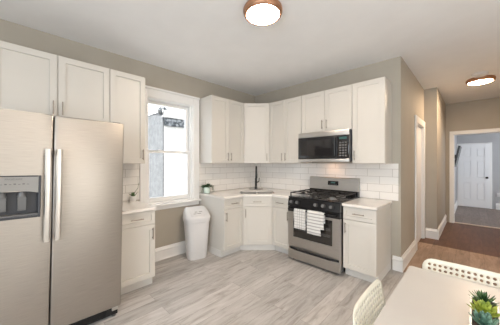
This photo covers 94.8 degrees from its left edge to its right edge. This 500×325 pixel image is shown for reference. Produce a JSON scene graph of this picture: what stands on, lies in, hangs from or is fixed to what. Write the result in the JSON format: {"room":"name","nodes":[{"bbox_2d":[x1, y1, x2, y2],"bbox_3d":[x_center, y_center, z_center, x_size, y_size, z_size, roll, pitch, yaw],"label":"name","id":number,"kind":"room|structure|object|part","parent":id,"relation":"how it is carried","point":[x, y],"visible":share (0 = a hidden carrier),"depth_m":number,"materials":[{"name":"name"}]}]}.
{"room":"kitchen","nodes":[
{"label":"kitchen","id":0,"kind":"room"},
{"bbox_2d":[0,19,254,248],"bbox_3d":[-1.937,0.015,2.771,0.250,2.740,5.900,0,0,44],"label":"wall","id":1,"kind":"structure","parent":0,"point":[169,223],"depth_m":3.15,"materials":[{"name":"beige paint"}]},
{"bbox_2d":[0,41,109,121],"bbox_3d":[-1.953,-0.724,2.313,0.360,0.618,0.880,0,0,44],"label":"upper cabinet","id":2,"kind":"object","parent":1,"relation":"attached to","point":[31,80],"visible":0.91,"depth_m":2.17,"materials":[{"name":"white paint"}]},
{"bbox_3d":[-2.008,-0.724,2.060,0.020,0.614,0.436,0,0,44],"label":"door","id":3,"kind":"part","parent":2,"relation":"part of","materials":[{"name":"white paint"}]},
{"bbox_3d":[-1.701,-0.724,2.376,0.020,0.614,0.436,0,0,44],"label":"door","id":4,"kind":"part","parent":2,"relation":"part of","materials":[{"name":"white paint"}]},
{"bbox_2d":[110,69,144,163],"bbox_3d":[-1.511,-0.510,2.767,0.360,1.045,0.380,0,0,44],"label":"upper cabinet","id":5,"kind":"object","parent":1,"relation":"attached to","point":[127,91],"visible":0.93,"depth_m":2.69,"materials":[{"name":"white paint"}]},
{"bbox_2d":[123,164,139,200],"bbox_3d":[-1.630,0.253,2.900,0.008,0.478,0.453,0,0,44],"label":"backsplash","id":6,"kind":"structure","parent":1,"relation":"in","point":[131,172],"depth_m":2.98,"materials":[{"name":"white tile"}]},
{"bbox_2d":[140,85,200,210],"bbox_3d":[-1.230,-0.185,3.461,0.320,1.710,0.965,0,0,44],"label":"window","id":7,"kind":"structure","parent":1,"relation":"in","point":[155,96],"depth_m":3.54,"materials":[{"name":"white paint"}]},
{"bbox_3d":[-1.252,-0.515,3.489,0.040,0.750,0.685,0,0,44],"label":"sash","id":8,"kind":"part","parent":7,"relation":"part of","materials":[{"name":"white paint"}]},
{"bbox_3d":[-1.216,0.194,3.454,0.040,0.739,0.685,0,0,44],"label":"sash","id":9,"kind":"part","parent":7,"relation":"part of","materials":[{"name":"white paint"}]},
{"bbox_3d":[-1.157,0.618,3.390,0.115,0.105,0.965,0,0,44],"label":"sill","id":10,"kind":"part","parent":7,"relation":"part of","materials":[{"name":"white paint"}]},
{"bbox_2d":[155,241,185,261],"bbox_3d":[-1.172,1.294,3.360,0.024,0.180,0.960,0,0,44],"label":"baseboard","id":11,"kind":"structure","parent":1,"relation":"attached to","point":[161,253],"depth_m":3.36,"materials":[{"name":"white paint"}]},
{"bbox_2d":[199,95,243,162],"bbox_3d":[-0.448,-0.510,3.858,0.360,1.045,0.698,0,0,44],"label":"upper cabinet","id":12,"kind":"object","parent":1,"relation":"attached to","point":[221,120],"visible":1,"depth_m":3.69,"materials":[{"name":"white paint"}]},
{"bbox_3d":[-0.472,-0.510,3.637,0.020,1.041,0.345,0,0,44],"label":"door","id":13,"kind":"part","parent":12,"relation":"part of","materials":[{"name":"white paint"}]},
{"bbox_3d":[-0.228,-0.510,3.888,0.020,1.041,0.345,0,0,44],"label":"door","id":14,"kind":"part","parent":12,"relation":"part of","materials":[{"name":"white paint"}]},
{"bbox_2d":[199,163,254,192],"bbox_3d":[-0.356,0.253,4.208,0.008,0.478,1.334,0,0,44],"label":"backsplash","id":15,"kind":"structure","parent":1,"relation":"attached to","point":[222,176],"depth_m":4.13,"materials":[{"name":"white tile"}]},
{"bbox_2d":[0,0,499,103],"bbox_3d":[1.147,-1.505,2.176,5.500,0.300,9.350,0,0,44],"label":"ceiling","id":16,"kind":"structure","parent":0,"point":[212,41],"depth_m":2.47,"materials":[{"name":"paint"}]},
{"bbox_2d":[243,0,281,25],"bbox_3d":[0.113,-1.318,2.031,0.344,0.074,0.344,0,0,44],"label":"ceiling lamp","id":17,"kind":"object","parent":16,"relation":"attached to","point":[256,12],"visible":1,"depth_m":1.97,"materials":[{"name":"white glass"}]},
{"bbox_2d":[247,4,278,24],"bbox_3d":[0.113,-1.296,2.031,0.280,0.030,0.280,0,0,44],"label":"diffuser","id":18,"kind":"object","parent":17,"relation":"attached to","point":[257,14],"depth_m":2.00,"materials":[{"name":"white glass"}]},
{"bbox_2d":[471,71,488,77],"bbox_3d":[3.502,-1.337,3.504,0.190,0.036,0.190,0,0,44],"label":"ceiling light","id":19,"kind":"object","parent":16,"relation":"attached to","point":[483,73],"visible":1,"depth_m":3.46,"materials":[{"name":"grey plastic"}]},
{"bbox_2d":[466,75,495,85],"bbox_3d":[3.733,-1.318,3.727,0.350,0.074,0.350,0,0,44],"label":"ceiling lamp","id":20,"kind":"object","parent":16,"relation":"attached to","point":[488,78],"visible":0.98,"depth_m":3.65,"materials":[{"name":"white glass"}]},
{"bbox_2d":[469,79,492,84],"bbox_3d":[3.733,-1.296,3.727,0.285,0.030,0.285,0,0,44],"label":"diffuser","id":21,"kind":"object","parent":20,"relation":"attached to","point":[472,81],"depth_m":3.69,"materials":[{"name":"white glass"}]},
{"bbox_2d":[89,206,499,324],"bbox_3d":[2.333,1.445,3.393,5.500,0.120,12.750,0,0,44],"label":"floor","id":22,"kind":"structure","parent":0,"point":[242,287],"depth_m":2.59,"materials":[{"name":"grey wood"}]},
{"bbox_2d":[0,108,123,324],"bbox_3d":[-1.750,0.502,2.032,0.909,1.746,0.910,0,-1,44],"label":"refrigerator","id":23,"kind":"object","parent":22,"relation":"on","point":[61,177],"visible":1,"depth_m":1.76,"materials":[{"name":"grey metal"}]},
{"bbox_3d":[-1.635,0.158,1.590,0.010,0.116,0.254,0,-1,44],"label":"control panel","id":24,"kind":"part","parent":23,"relation":"part of","materials":[{"name":"silver metal"}]},
{"bbox_3d":[-1.672,0.456,1.611,0.072,1.642,0.416,0,-1,44],"label":"freezer door","id":25,"kind":"part","parent":23,"relation":"part of","materials":[{"name":"silver metal"}]},
{"bbox_3d":[-1.493,0.240,1.694,0.069,0.680,0.037,0,-1,44],"label":"handle","id":26,"kind":"part","parent":23,"relation":"part of","materials":[{"name":"silver metal"}]},
{"bbox_3d":[-1.450,0.241,1.738,0.069,0.680,0.037,0,-1,44],"label":"handle","id":27,"kind":"part","parent":23,"relation":"part of","materials":[{"name":"silver metal"}]},
{"bbox_3d":[-1.352,0.464,1.940,0.072,1.642,0.488,0,-1,44],"label":"fridge door","id":28,"kind":"part","parent":23,"relation":"part of","materials":[{"name":"silver metal"}]},
{"bbox_2d":[121,210,154,294],"bbox_3d":[-1.417,0.956,2.649,0.660,0.858,0.398,0,0,44],"label":"base cabinet","id":29,"kind":"object","parent":22,"relation":"on","point":[138,229],"visible":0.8,"depth_m":2.46,"materials":[{"name":"white paint"}]},
{"bbox_3d":[-1.211,0.608,2.449,0.020,0.149,0.395,0,0,44],"label":"drawer","id":30,"kind":"part","parent":29,"relation":"part of","materials":[{"name":"white paint"}]},
{"bbox_2d":[122,200,156,214],"bbox_3d":[-1.420,0.510,2.653,0.654,0.030,0.412,0,0,44],"label":"countertop","id":31,"kind":"structure","parent":29,"relation":"on","point":[128,207],"depth_m":2.54,"materials":[{"name":"stone"}]},
{"bbox_2d":[128,182,139,201],"bbox_3d":[-1.489,0.376,2.934,0.099,0.236,0.111,0,0,10],"label":"potted succulent","id":32,"kind":"object","parent":31,"relation":"on","point":[132,197],"visible":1,"depth_m":2.90,"materials":[{"name":"white ceramic"}]},
{"bbox_2d":[130,196,135,201],"bbox_3d":[-1.490,0.460,2.929,0.078,0.069,0.078,0,0,44],"label":"pot","id":33,"kind":"object","parent":32,"relation":"on","point":[132,198],"depth_m":2.90,"materials":[{"name":"white ceramic"}]},
{"bbox_2d":[183,206,209,260],"bbox_3d":[-0.783,1.024,3.376,0.374,0.722,0.300,0,0,-32],"label":"trash can","id":34,"kind":"object","parent":22,"relation":"on","point":[196,219],"visible":1,"depth_m":3.27,"materials":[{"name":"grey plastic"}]},
{"bbox_3d":[-0.783,0.738,3.376,0.374,0.152,0.300,0,0,-32],"label":"lid","id":35,"kind":"part","parent":34,"relation":"part of","materials":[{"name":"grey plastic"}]},
{"bbox_2d":[199,195,242,256],"bbox_3d":[-0.451,0.956,3.640,0.660,0.858,0.382,0,0,44],"label":"base cabinet","id":36,"kind":"object","parent":22,"relation":"on","point":[225,233],"visible":0.92,"depth_m":3.44,"materials":[{"name":"white paint"}]},
{"bbox_3d":[-0.246,0.608,3.440,0.020,0.149,0.379,0,0,44],"label":"drawer","id":37,"kind":"part","parent":36,"relation":"part of","materials":[{"name":"white paint"}]},
{"bbox_3d":[-0.246,0.983,3.440,0.020,0.589,0.379,0,0,44],"label":"door","id":38,"kind":"part","parent":36,"relation":"part of","materials":[{"name":"white paint"}]},
{"bbox_2d":[240,192,274,249],"bbox_3d":[0.110,0.956,4.017,0.925,0.858,0.939,0,0,44],"label":"base cabinet","id":39,"kind":"object","parent":22,"relation":"on","point":[257,211],"visible":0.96,"depth_m":3.58,"materials":[{"name":"white paint"}]},
{"bbox_2d":[199,187,306,198],"bbox_3d":[0.096,0.510,3.760,1.280,0.030,1.344,0,0,44],"label":"countertop","id":40,"kind":"structure","parent":39,"relation":"on","point":[233,193],"depth_m":3.67,"materials":[{"name":"stone"}]},
{"bbox_2d":[201,184,212,192],"bbox_3d":[-0.687,0.404,3.706,0.232,0.181,0.174,0,0,-5],"label":"potted plant","id":41,"kind":"object","parent":40,"relation":"on","point":[206,188],"visible":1,"depth_m":3.68,"materials":[{"name":"green plant"}]},
{"bbox_2d":[203,187,209,192],"bbox_3d":[-0.698,0.446,3.721,0.109,0.098,0.109,0,0,44],"label":"pot","id":42,"kind":"object","parent":41,"relation":"on","point":[206,189],"depth_m":3.68,"materials":[{"name":"white ceramic"}]},
{"bbox_2d":[249,166,262,188],"bbox_3d":[0.113,0.277,4.211,0.260,0.435,0.220,0,0,-1],"label":"faucet","id":43,"kind":"object","parent":40,"relation":"on","point":[256,181],"visible":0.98,"depth_m":4.27,"materials":[{"name":"black metal"}]},
{"bbox_3d":[0.113,0.273,4.211,0.052,0.426,0.211,0,0,-1],"label":"spout","id":44,"kind":"part","parent":43,"relation":"part of","materials":[{"name":"black metal"}]},
{"bbox_3d":[0.113,0.608,3.581,0.426,0.149,0.020,0,0,-1],"label":"drawer","id":45,"kind":"part","parent":39,"relation":"part of","materials":[{"name":"white paint"}]},
{"bbox_3d":[0.113,0.983,3.581,0.426,0.589,0.020,0,0,-1],"label":"door","id":46,"kind":"part","parent":39,"relation":"part of","materials":[{"name":"white paint"}]},
{"bbox_2d":[272,197,288,253],"bbox_3d":[0.668,0.956,3.678,0.341,0.858,0.660,0,0,44],"label":"base cabinet","id":47,"kind":"object","parent":22,"relation":"on","point":[280,205],"visible":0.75,"depth_m":3.48,"materials":[{"name":"white paint"}]},
{"bbox_3d":[0.468,0.608,3.472,0.338,0.149,0.020,0,0,44],"label":"drawer","id":48,"kind":"part","parent":47,"relation":"part of","materials":[{"name":"white paint"}]},
{"bbox_2d":[288,176,359,273],"bbox_3d":[1.032,0.806,3.257,0.757,1.158,0.731,0,0,44],"label":"gas range","id":49,"kind":"object","parent":22,"relation":"on","point":[326,195],"visible":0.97,"depth_m":3.06,"materials":[{"name":"silver metal"}]},
{"bbox_2d":[294,208,306,229],"bbox_3d":[0.676,0.762,3.105,0.185,0.266,0.044,0,0,44],"label":"dish towel","id":50,"kind":"object","parent":49,"relation":"hanging from","point":[300,216],"visible":1,"depth_m":3.08,"materials":[{"name":"fabric"}]},
{"bbox_3d":[0.795,0.647,3.014,0.687,0.024,0.053,0,0,44],"label":"door handle","id":51,"kind":"part","parent":49,"relation":"part of","materials":[{"name":"silver metal"}]},
{"bbox_3d":[0.814,1.203,3.033,0.717,0.024,0.040,0,0,44],"label":"drawer handle","id":52,"kind":"part","parent":49,"relation":"part of","materials":[{"name":"silver metal"}]},
{"bbox_3d":[0.831,0.654,3.050,0.751,0.072,0.050,0,0,44],"label":"door rail","id":53,"kind":"part","parent":49,"relation":"part of","materials":[{"name":"silver metal"}]},
{"bbox_3d":[0.833,1.257,3.053,0.751,0.186,0.044,0,0,44],"label":"storage drawer","id":54,"kind":"part","parent":49,"relation":"part of","materials":[{"name":"silver metal"}]},
{"bbox_3d":[0.832,0.925,3.052,0.751,0.470,0.046,0,0,44],"label":"oven door","id":55,"kind":"part","parent":49,"relation":"part of","materials":[{"name":"silver metal"}]},
{"bbox_3d":[0.831,0.557,3.050,0.757,0.112,0.056,0,0,44],"label":"control panel","id":56,"kind":"part","parent":49,"relation":"part of","materials":[{"name":"black metal"}]},
{"bbox_2d":[307,210,324,235],"bbox_3d":[0.842,0.773,2.943,0.240,0.300,0.056,0,0,44],"label":"dish towel","id":57,"kind":"object","parent":49,"relation":"hanging from","point":[315,219],"visible":1,"depth_m":2.92,"materials":[{"name":"fabric"}]},
{"bbox_2d":[289,193,357,203],"bbox_3d":[1.030,0.490,3.255,0.757,0.020,0.588,0,0,44],"label":"cooktop","id":58,"kind":"object","parent":49,"relation":"in","point":[299,197],"depth_m":3.08,"materials":[{"name":"black metal"}]},
{"bbox_3d":[1.250,0.310,3.459,0.164,0.064,0.012,0,0,44],"label":"clock panel","id":59,"kind":"part","parent":49,"relation":"part of","materials":[{"name":"black glass"}]},
{"bbox_2d":[343,204,390,282],"bbox_3d":[1.475,0.956,2.892,0.370,0.858,0.660,0,0,44],"label":"base cabinet","id":60,"kind":"object","parent":22,"relation":"on","point":[366,232],"visible":0.93,"depth_m":2.69,"materials":[{"name":"white paint"}]},
{"bbox_3d":[1.275,0.608,2.686,0.367,0.149,0.020,0,0,44],"label":"drawer","id":61,"kind":"part","parent":60,"relation":"part of","materials":[{"name":"white paint"}]},
{"bbox_3d":[1.275,0.983,2.686,0.367,0.589,0.020,0,0,44],"label":"door","id":62,"kind":"part","parent":60,"relation":"part of","materials":[{"name":"white paint"}]},
{"bbox_2d":[342,197,391,209],"bbox_3d":[1.483,0.510,2.892,0.388,0.030,0.654,0,0,44],"label":"countertop","id":63,"kind":"structure","parent":60,"relation":"on","point":[364,203],"depth_m":2.78,"materials":[{"name":"stone"}]},
{"bbox_2d":[353,279,385,324],"bbox_3d":[0.686,0.991,0.928,0.418,0.789,0.401,0,0,44],"label":"dining chair","id":64,"kind":"object","parent":22,"relation":"on","point":[378,300],"visible":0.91,"depth_m":1.08,"materials":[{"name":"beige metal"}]},
{"bbox_2d":[373,266,499,324],"bbox_3d":[0.973,1.017,0.560,1.195,0.734,1.332,0,0,44],"label":"dining table","id":65,"kind":"object","parent":22,"relation":"on","point":[422,296],"visible":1,"depth_m":1.08,"materials":[{"name":"beige wood"}]},
{"bbox_2d":[466,289,499,324],"bbox_3d":[0.908,0.593,0.887,0.108,0.113,0.310,0,0,44],"label":"succulent planter","id":66,"kind":"object","parent":65,"relation":"on","point":[483,310],"visible":1,"depth_m":0.88,"materials":[{"name":"white ceramic"}]},
{"bbox_2d":[422,259,499,288],"bbox_3d":[1.107,0.991,1.179,0.401,0.789,0.418,0,0,43],"label":"dining chair","id":67,"kind":"object","parent":22,"relation":"on","point":[425,265],"visible":0.26,"depth_m":1.33,"materials":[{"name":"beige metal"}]},
{"bbox_2d":[454,222,499,228],"bbox_3d":[5.153,1.379,4.884,1.214,0.012,0.080,0,0,44],"label":"threshold","id":68,"kind":"object","parent":22,"relation":"on","point":[454,222],"depth_m":5.01,"materials":[{"name":"beige"}]},
{"bbox_2d":[255,56,402,268],"bbox_3d":[1.065,0.015,3.861,2.530,2.740,0.150,0,0,44],"label":"wall","id":69,"kind":"structure","parent":0,"point":[392,69],"depth_m":3.00,"materials":[{"name":"beige paint"}]},
{"bbox_2d":[244,103,268,162],"bbox_3d":[0.113,-0.510,4.233,0.627,1.045,0.625,0,0,44],"label":"upper cabinet","id":70,"kind":"object","parent":69,"relation":"attached to","point":[256,115],"visible":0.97,"depth_m":4.01,"materials":[{"name":"white paint"}]},
{"bbox_2d":[269,96,311,162],"bbox_3d":[0.664,-0.510,3.891,0.646,1.045,0.360,0,0,44],"label":"upper cabinet","id":71,"kind":"object","parent":69,"relation":"attached to","point":[285,116],"visible":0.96,"depth_m":3.77,"materials":[{"name":"white paint"}]},
{"bbox_3d":[0.453,-0.510,3.906,0.319,1.041,0.020,0,0,44],"label":"door","id":72,"kind":"part","parent":71,"relation":"part of","materials":[{"name":"white paint"}]},
{"bbox_3d":[0.685,-0.510,3.680,0.319,1.041,0.020,0,0,44],"label":"door","id":73,"kind":"part","parent":71,"relation":"part of","materials":[{"name":"white paint"}]},
{"bbox_2d":[255,163,398,200],"bbox_3d":[1.004,0.253,3.809,2.496,0.478,0.008,0,0,44],"label":"backsplash","id":74,"kind":"structure","parent":69,"relation":"attached to","point":[377,181],"depth_m":3.51,"materials":[{"name":"white tile"}]},
{"bbox_2d":[302,84,351,132],"bbox_3d":[1.171,-0.737,3.397,0.760,0.593,0.360,0,0,44],"label":"upper cabinet","id":75,"kind":"object","parent":69,"relation":"attached to","point":[331,109],"visible":0.9,"depth_m":3.25,"materials":[{"name":"white paint"}]},
{"bbox_3d":[0.939,-0.737,3.432,0.376,0.589,0.020,0,0,44],"label":"door","id":76,"kind":"part","parent":75,"relation":"part of","materials":[{"name":"white paint"}]},
{"bbox_2d":[298,129,351,161],"bbox_3d":[1.133,-0.222,3.360,0.758,0.429,0.447,0,0,44],"label":"microwave","id":77,"kind":"object","parent":75,"relation":"attached to","point":[333,145],"visible":0.98,"depth_m":3.18,"materials":[{"name":"grey metal"}]},
{"bbox_3d":[0.955,-0.208,3.289,0.600,0.311,0.026,0,0,44],"label":"door","id":78,"kind":"part","parent":77,"relation":"part of","materials":[{"name":"black glass"}]},
{"bbox_3d":[1.013,-0.029,3.236,0.758,0.045,0.022,0,0,44],"label":"trim","id":79,"kind":"part","parent":77,"relation":"part of","materials":[{"name":"silver metal"}]},
{"bbox_3d":[1.228,-0.208,3.024,0.155,0.311,0.024,0,0,44],"label":"control panel","id":80,"kind":"part","parent":77,"relation":"part of","materials":[{"name":"black glass"}]},
{"bbox_3d":[1.212,-0.737,3.167,0.376,0.589,0.020,0,0,44],"label":"door","id":81,"kind":"part","parent":75,"relation":"part of","materials":[{"name":"white paint"}]},
{"bbox_2d":[352,77,391,162],"bbox_3d":[1.583,-0.510,2.996,0.382,1.045,0.360,0,0,44],"label":"upper cabinet","id":82,"kind":"object","parent":69,"relation":"attached to","point":[371,99],"visible":1,"depth_m":2.89,"materials":[{"name":"white paint"}]},
{"bbox_2d":[392,255,402,271],"bbox_3d":[1.887,1.294,2.939,0.114,0.180,0.024,0,0,44],"label":"baseboard","id":83,"kind":"structure","parent":69,"relation":"attached to","point":[395,259],"depth_m":2.94,"materials":[{"name":"white paint"}]},
{"bbox_2d":[403,60,423,253],"bbox_3d":[3.180,0.015,4.313,0.130,2.740,3.450,0,0,44],"label":"wall","id":84,"kind":"structure","parent":0,"point":[413,92],"depth_m":3.31,"materials":[{"name":"beige paint"}]},
{"bbox_2d":[400,240,415,272],"bbox_3d":[2.244,1.294,3.240,0.024,0.180,0.954,0,0,44],"label":"baseboard","id":85,"kind":"structure","parent":84,"relation":"attached to","point":[409,253],"depth_m":3.16,"materials":[{"name":"white paint"}]},
{"bbox_2d":[415,115,424,250],"bbox_3d":[2.864,0.320,3.973,0.152,2.130,0.930,0,0,44],"label":"door","id":86,"kind":"structure","parent":84,"relation":"in","point":[419,123],"depth_m":4.07,"materials":[{"name":"white paint"}]},
{"bbox_2d":[424,87,445,236],"bbox_3d":[3.900,0.015,4.823,0.190,2.740,1.715,0,0,44],"label":"wall","id":87,"kind":"structure","parent":0,"point":[434,104],"depth_m":4.24,"materials":[{"name":"beige paint"}]},
{"bbox_2d":[425,228,438,239],"bbox_3d":[3.311,1.294,4.183,0.190,0.180,0.024,0,0,44],"label":"baseboard","id":88,"kind":"structure","parent":87,"relation":"attached to","point":[431,233],"depth_m":4.18,"materials":[{"name":"white paint"}]},
{"bbox_2d":[437,214,446,239],"bbox_3d":[3.962,1.294,4.732,0.024,0.180,1.719,0,0,44],"label":"baseboard","id":89,"kind":"structure","parent":87,"relation":"attached to","point":[444,221],"depth_m":4.61,"materials":[{"name":"white paint"}]},
{"bbox_2d":[455,135,456,202],"bbox_3d":[5.655,0.015,6.503,0.180,2.740,2.900,0,0,44],"label":"wall","id":90,"kind":"structure","parent":0,"point":[455,135],"depth_m":6.87,"materials":[{"name":"grey paint"}]},
{"bbox_2d":[455,146,461,166],"bbox_3d":[5.482,-0.155,6.085,0.155,0.536,0.900,0,0,44],"label":"television","id":91,"kind":"object","parent":90,"relation":"attached to","point":[457,155],"visible":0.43,"depth_m":5.77,"materials":[{"name":"black"}]},
{"bbox_2d":[446,97,499,221],"bbox_3d":[5.400,0.015,4.643,2.850,2.740,0.120,0,0,44],"label":"wall","id":92,"kind":"structure","parent":0,"point":[485,113],"depth_m":5.09,"materials":[{"name":"beige paint"}]},
{"bbox_2d":[449,128,499,222],"bbox_3d":[5.153,0.335,4.884,1.380,2.100,0.162,0,0,44],"label":"trim opening","id":93,"kind":"structure","parent":92,"relation":"attached to","point":[452,134],"depth_m":5.27,"materials":[{"name":"white paint"}]},
{"bbox_2d":[457,133,499,208],"bbox_3d":[7.537,0.015,6.680,2.630,2.740,0.180,0,0,44],"label":"wall","id":94,"kind":"structure","parent":0,"point":[494,138],"depth_m":6.84,"materials":[{"name":"grey paint"}]},
{"bbox_2d":[457,142,491,208],"bbox_3d":[6.910,0.392,7.097,0.780,1.984,0.096,0,0,44],"label":"door","id":95,"kind":"structure","parent":94,"relation":"in","point":[474,166],"depth_m":7.08,"materials":[{"name":"white paint"}]},
{"label":"outside","id":96,"kind":"structure","parent":0,"visible":0},
{"bbox_3d":[-3.905,2.185,7.200,8.750,0.200,14.000,0,0,44],"label":"ground","id":97,"kind":"structure","parent":96,"visible":0},
{"bbox_2d":[148,104,183,197],"bbox_3d":[-2.987,-0.640,10.695,8.188,5.450,6.218,0,0,44],"label":"house","id":98,"kind":"structure","parent":97,"relation":"on","point":[165,131],"depth_m":6.10,"materials":[{"name":"white paint"}]},
{"bbox_3d":[-0.076,-1.245,7.971,0.160,0.180,6.060,0,0,44],"label":"cornice","id":99,"kind":"part","parent":98,"relation":"part of","materials":[{"name":"white paint"}]}
]}

